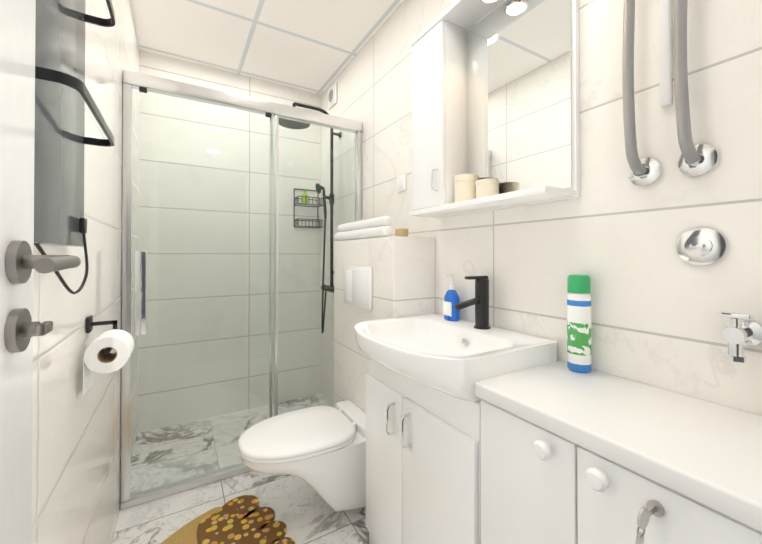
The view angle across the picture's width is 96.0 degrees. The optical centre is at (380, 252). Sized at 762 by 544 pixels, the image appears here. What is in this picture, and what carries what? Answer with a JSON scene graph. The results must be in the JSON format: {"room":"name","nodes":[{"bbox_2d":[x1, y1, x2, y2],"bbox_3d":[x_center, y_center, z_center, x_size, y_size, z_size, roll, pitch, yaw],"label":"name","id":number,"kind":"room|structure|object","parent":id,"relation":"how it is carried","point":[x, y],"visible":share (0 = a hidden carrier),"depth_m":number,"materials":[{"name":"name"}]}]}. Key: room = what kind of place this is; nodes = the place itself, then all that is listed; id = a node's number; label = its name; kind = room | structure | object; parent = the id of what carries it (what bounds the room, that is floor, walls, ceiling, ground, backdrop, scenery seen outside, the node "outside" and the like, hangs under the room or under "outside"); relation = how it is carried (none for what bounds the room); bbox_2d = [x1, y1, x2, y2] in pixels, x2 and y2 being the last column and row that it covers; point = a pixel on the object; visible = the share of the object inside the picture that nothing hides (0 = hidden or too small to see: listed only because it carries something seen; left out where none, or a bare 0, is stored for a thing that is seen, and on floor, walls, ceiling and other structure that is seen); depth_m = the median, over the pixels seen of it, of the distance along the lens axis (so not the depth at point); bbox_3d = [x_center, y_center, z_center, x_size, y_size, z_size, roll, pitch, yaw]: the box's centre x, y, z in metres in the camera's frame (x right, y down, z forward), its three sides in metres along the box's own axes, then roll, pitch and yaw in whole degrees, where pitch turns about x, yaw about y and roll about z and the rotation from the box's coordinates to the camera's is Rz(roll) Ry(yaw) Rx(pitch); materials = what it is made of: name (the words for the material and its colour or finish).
{"room":"bathroom","nodes":[
{"label":"bathroom","id":0,"kind":"room"},
{"bbox_2d":[31,0,139,543],"bbox_3d":[-0.874,-0.077,0.945,0.100,2.450,3.000,0,-1,-30],"label":"wall","id":1,"kind":"structure","parent":0,"point":[76,466],"depth_m":1.02,"materials":[{"name":"tile"}]},
{"bbox_2d":[34,0,114,293],"bbox_3d":[-0.588,-0.508,0.653,0.089,1.193,0.400,0,-1,-30],"label":"radiator","id":2,"kind":"object","parent":1,"relation":"attached to","point":[62,95],"visible":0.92,"depth_m":0.65,"materials":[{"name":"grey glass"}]},
{"bbox_2d":[83,315,133,396],"bbox_3d":[-0.754,0.274,0.950,0.110,0.187,0.152,0,-1,-30],"label":"paper holder","id":3,"kind":"object","parent":1,"relation":"attached to","point":[99,357],"visible":1,"depth_m":0.90,"materials":[{"name":"black"}]},
{"bbox_2d":[137,50,320,432],"bbox_3d":[-1.042,-0.064,2.529,1.216,2.450,0.100,0,-1,-30],"label":"wall","id":4,"kind":"structure","parent":0,"point":[157,65],"depth_m":2.42,"materials":[{"name":"tile"}]},
{"bbox_2d":[294,188,322,227],"bbox_3d":[-0.567,-0.349,2.682,0.202,0.306,0.117,0,-1,-30],"label":"shower caddy","id":5,"kind":"object","parent":4,"relation":"attached to","point":[297,198],"depth_m":2.68,"materials":[{"name":"black metal"}]},
{"bbox_2d":[302,189,307,204],"bbox_3d":[-0.590,-0.431,2.667,0.048,0.116,0.047,0,-1,-30],"label":"shampoo bottle","id":6,"kind":"object","parent":5,"relation":"in","point":[305,194],"depth_m":2.65,"materials":[{"name":"green plastic"}]},
{"bbox_2d":[112,470,368,543],"bbox_3d":[-0.307,1.200,1.268,1.416,0.100,3.000,0,-1,-30],"label":"floor","id":7,"kind":"structure","parent":0,"point":[305,512],"depth_m":1.52,"materials":[{"name":"stone"}]},
{"bbox_2d":[161,495,294,543],"bbox_3d":[-0.669,1.144,1.267,0.651,0.010,0.578,0,-1,-30],"label":"rug","id":8,"kind":"object","parent":7,"relation":"on","point":[245,519],"visible":1,"depth_m":1.42,"materials":[{"name":"brown fabric"}]},
{"bbox_2d":[130,394,332,494],"bbox_3d":[-0.841,1.150,2.178,1.216,0.015,0.690,0,-1,-30],"label":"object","id":9,"kind":"structure","parent":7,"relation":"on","point":[221,433],"depth_m":2.02,"materials":[{"name":"stone"}]},
{"bbox_2d":[120,69,361,509],"bbox_3d":[-0.644,0.165,1.851,1.212,1.979,0.085,0,-1,-30],"label":"sliding shower door","id":10,"kind":"structure","parent":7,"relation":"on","point":[140,82],"depth_m":1.71,"materials":[{"name":"clear glass"}]},
{"bbox_2d":[334,236,434,412],"bbox_3d":[-0.014,0.544,1.757,0.221,1.220,0.644,0,-1,-30],"label":"wall","id":11,"kind":"structure","parent":7,"relation":"on","point":[403,276],"depth_m":1.55,"materials":[{"name":"tile"}]},
{"bbox_2d":[238,400,365,511],"bbox_3d":[-0.319,0.935,1.495,0.565,0.364,0.370,0,-1,-30],"label":"toilet","id":12,"kind":"object","parent":11,"relation":"attached to","point":[321,450],"visible":0.88,"depth_m":1.40,"materials":[{"name":"white ceramic"}]},
{"bbox_2d":[344,266,371,310],"bbox_3d":[-0.121,0.169,1.705,0.016,0.200,0.300,0,-1,-30],"label":"flush plate","id":13,"kind":"object","parent":11,"relation":"attached to","point":[357,286],"visible":1,"depth_m":1.67,"materials":[{"name":"white plastic"}]},
{"bbox_2d":[335,226,391,240],"bbox_3d":[-0.109,-0.092,1.743,0.051,0.051,0.560,0,-1,-30],"label":"towel","id":14,"kind":"object","parent":11,"relation":"on","point":[377,232],"visible":1,"depth_m":1.65,"materials":[{"name":"white fabric"}]},
{"bbox_2d":[337,216,391,231],"bbox_3d":[-0.100,-0.139,1.749,0.047,0.047,0.530,0,-1,-30],"label":"towel","id":15,"kind":"object","parent":14,"relation":"on","point":[375,222],"visible":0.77,"depth_m":1.66,"materials":[{"name":"white fabric"}]},
{"bbox_2d":[395,228,407,236],"bbox_3d":[0.090,-0.086,1.489,0.040,0.034,0.050,0,-1,-30],"label":"trinket box","id":16,"kind":"object","parent":11,"relation":"on","point":[401,232],"visible":0.88,"depth_m":1.47,"materials":[{"name":"beige wood"}]},
{"bbox_2d":[366,358,480,543],"bbox_3d":[0.224,0.768,1.181,0.389,0.764,0.582,0,-1,-30],"label":"bathroom vanity","id":17,"kind":"object","parent":7,"relation":"on","point":[423,464],"visible":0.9,"depth_m":1.05,"materials":[{"name":"white paint"}]},
{"bbox_2d":[355,314,556,401],"bbox_3d":[0.183,0.327,1.161,0.479,0.115,0.578,0,-1,-30],"label":"sink","id":18,"kind":"object","parent":17,"relation":"in","point":[460,358],"visible":0.98,"depth_m":1.01,"materials":[{"name":"white ceramic"}]},
{"bbox_2d":[442,274,459,320],"bbox_3d":[0.274,0.179,1.369,0.069,0.183,0.074,0,-1,-30],"label":"soap dispenser","id":19,"kind":"object","parent":18,"relation":"on","point":[450,301],"visible":0.98,"depth_m":1.35,"materials":[{"name":"blue plastic"}]},
{"bbox_2d":[454,276,490,329],"bbox_3d":[0.320,0.176,1.202,0.153,0.186,0.058,0,-1,-30],"label":"tap","id":20,"kind":"object","parent":18,"relation":"on","point":[480,301],"visible":0.98,"depth_m":1.20,"materials":[{"name":"black metal"}]},
{"bbox_2d":[475,361,761,543],"bbox_3d":[0.558,0.733,0.602,0.402,0.825,0.760,0,-1,-30],"label":"base cabinet","id":21,"kind":"object","parent":7,"relation":"on","point":[568,456],"visible":0.98,"depth_m":0.65,"materials":[{"name":"white paint"}]},
{"bbox_2d":[567,274,591,372],"bbox_3d":[0.543,0.191,0.941,0.058,0.262,0.058,0,-1,-30],"label":"air freshener","id":22,"kind":"object","parent":21,"relation":"on","point":[579,352],"visible":0.98,"depth_m":0.92,"materials":[{"name":"green metal"}]},
{"bbox_2d":[130,0,403,94],"bbox_3d":[-0.307,-1.349,1.289,1.416,0.100,3.000,0,-1,-30],"label":"ceiling","id":23,"kind":"structure","parent":0,"point":[314,46],"depth_m":2.03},
{"bbox_2d":[320,0,761,415],"bbox_3d":[0.261,-0.072,1.612,0.100,2.450,3.000,0,-1,-30],"label":"wall","id":24,"kind":"structure","parent":0,"point":[658,303],"depth_m":0.90,"materials":[{"name":"tile"}]},
{"bbox_2d":[279,102,341,332],"bbox_3d":[-0.480,-0.217,2.337,0.440,1.570,0.302,0,-1,-30],"label":"shower column","id":25,"kind":"structure","parent":24,"relation":"attached to","point":[317,185],"depth_m":2.38,"materials":[{"name":"black metal"}]},
{"bbox_2d":[328,82,336,109],"bbox_3d":[-0.366,-1.169,2.564,0.020,0.150,0.150,0,-1,-30],"label":"air vent","id":26,"kind":"object","parent":24,"relation":"in","point":[332,96],"visible":1,"depth_m":2.55,"materials":[{"name":"white plastic"}]},
{"bbox_2d":[397,174,405,191],"bbox_3d":[0.104,-0.355,1.766,0.012,0.080,0.080,0,-1,-30],"label":"electrical outlet","id":27,"kind":"object","parent":24,"relation":"attached to","point":[401,182],"visible":1,"depth_m":1.75,"materials":[{"name":"white paint"}]},
{"bbox_2d":[409,0,579,217],"bbox_3d":[0.337,-0.525,1.211,0.174,0.740,0.625,0,-1,-30],"label":"upper cabinet","id":28,"kind":"object","parent":24,"relation":"attached to","point":[495,89],"visible":1,"depth_m":1.20,"materials":[{"name":"white paint"}]},
{"bbox_2d":[454,174,478,202],"bbox_3d":[0.316,-0.228,1.269,0.090,0.105,0.090,0,-1,-30],"label":"jar","id":29,"kind":"object","parent":28,"relation":"in","point":[464,187],"visible":0.65,"depth_m":1.23,"materials":[{"name":"beige ceramic"}]},
{"bbox_2d":[475,178,498,197],"bbox_3d":[0.366,-0.211,1.183,0.080,0.070,0.080,0,-1,-30],"label":"jar","id":30,"kind":"object","parent":28,"relation":"in","point":[487,187],"visible":0.73,"depth_m":1.15,"materials":[{"name":"beige ceramic"}]},
{"bbox_2d":[622,0,662,186],"bbox_3d":[0.620,-0.630,0.830,0.074,0.936,0.072,0,-1,-30],"label":"hose","id":31,"kind":"object","parent":24,"relation":"attached to","point":[646,171],"visible":1,"depth_m":0.82,"materials":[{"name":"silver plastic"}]},
{"bbox_2d":[659,0,671,107],"bbox_3d":[0.668,-0.822,0.808,0.014,0.958,0.020,0,-1,-30],"label":"conduit","id":32,"kind":"object","parent":24,"relation":"attached to","point":[665,36],"visible":1,"depth_m":0.80,"materials":[{"name":"white plastic"}]},
{"bbox_2d":[673,0,719,176],"bbox_3d":[0.671,-0.636,0.744,0.074,0.936,0.072,0,-1,-30],"label":"hose","id":33,"kind":"object","parent":24,"relation":"attached to","point":[697,160],"visible":1,"depth_m":0.73,"materials":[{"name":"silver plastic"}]},
{"bbox_2d":[676,227,726,265],"bbox_3d":[0.693,-0.014,0.749,0.026,0.086,0.086,0,-1,-30],"label":"valve","id":34,"kind":"object","parent":24,"relation":"attached to","point":[701,246],"visible":1,"depth_m":0.74,"materials":[{"name":"silver metal"}]},
{"bbox_2d":[719,312,761,362],"bbox_3d":[0.708,0.165,0.678,0.070,0.092,0.060,0,-1,-30],"label":"angle valve","id":35,"kind":"object","parent":24,"relation":"attached to","point":[740,332],"visible":1,"depth_m":0.67,"materials":[{"name":"silver metal"}]},
{"bbox_3d":[0.428,-0.085,0.029,1.216,2.450,0.100,0,-1,-30],"label":"wall","id":36,"kind":"structure","parent":0,"visible":0},
{"bbox_2d":[0,0,80,543],"bbox_3d":[-0.270,0.122,0.147,0.106,2.022,0.755,0,-1,-30],"label":"door leaf","id":37,"kind":"structure","parent":36,"relation":"in","point":[20,261],"depth_m":0.41,"materials":[{"name":"white paint"}]}
]}

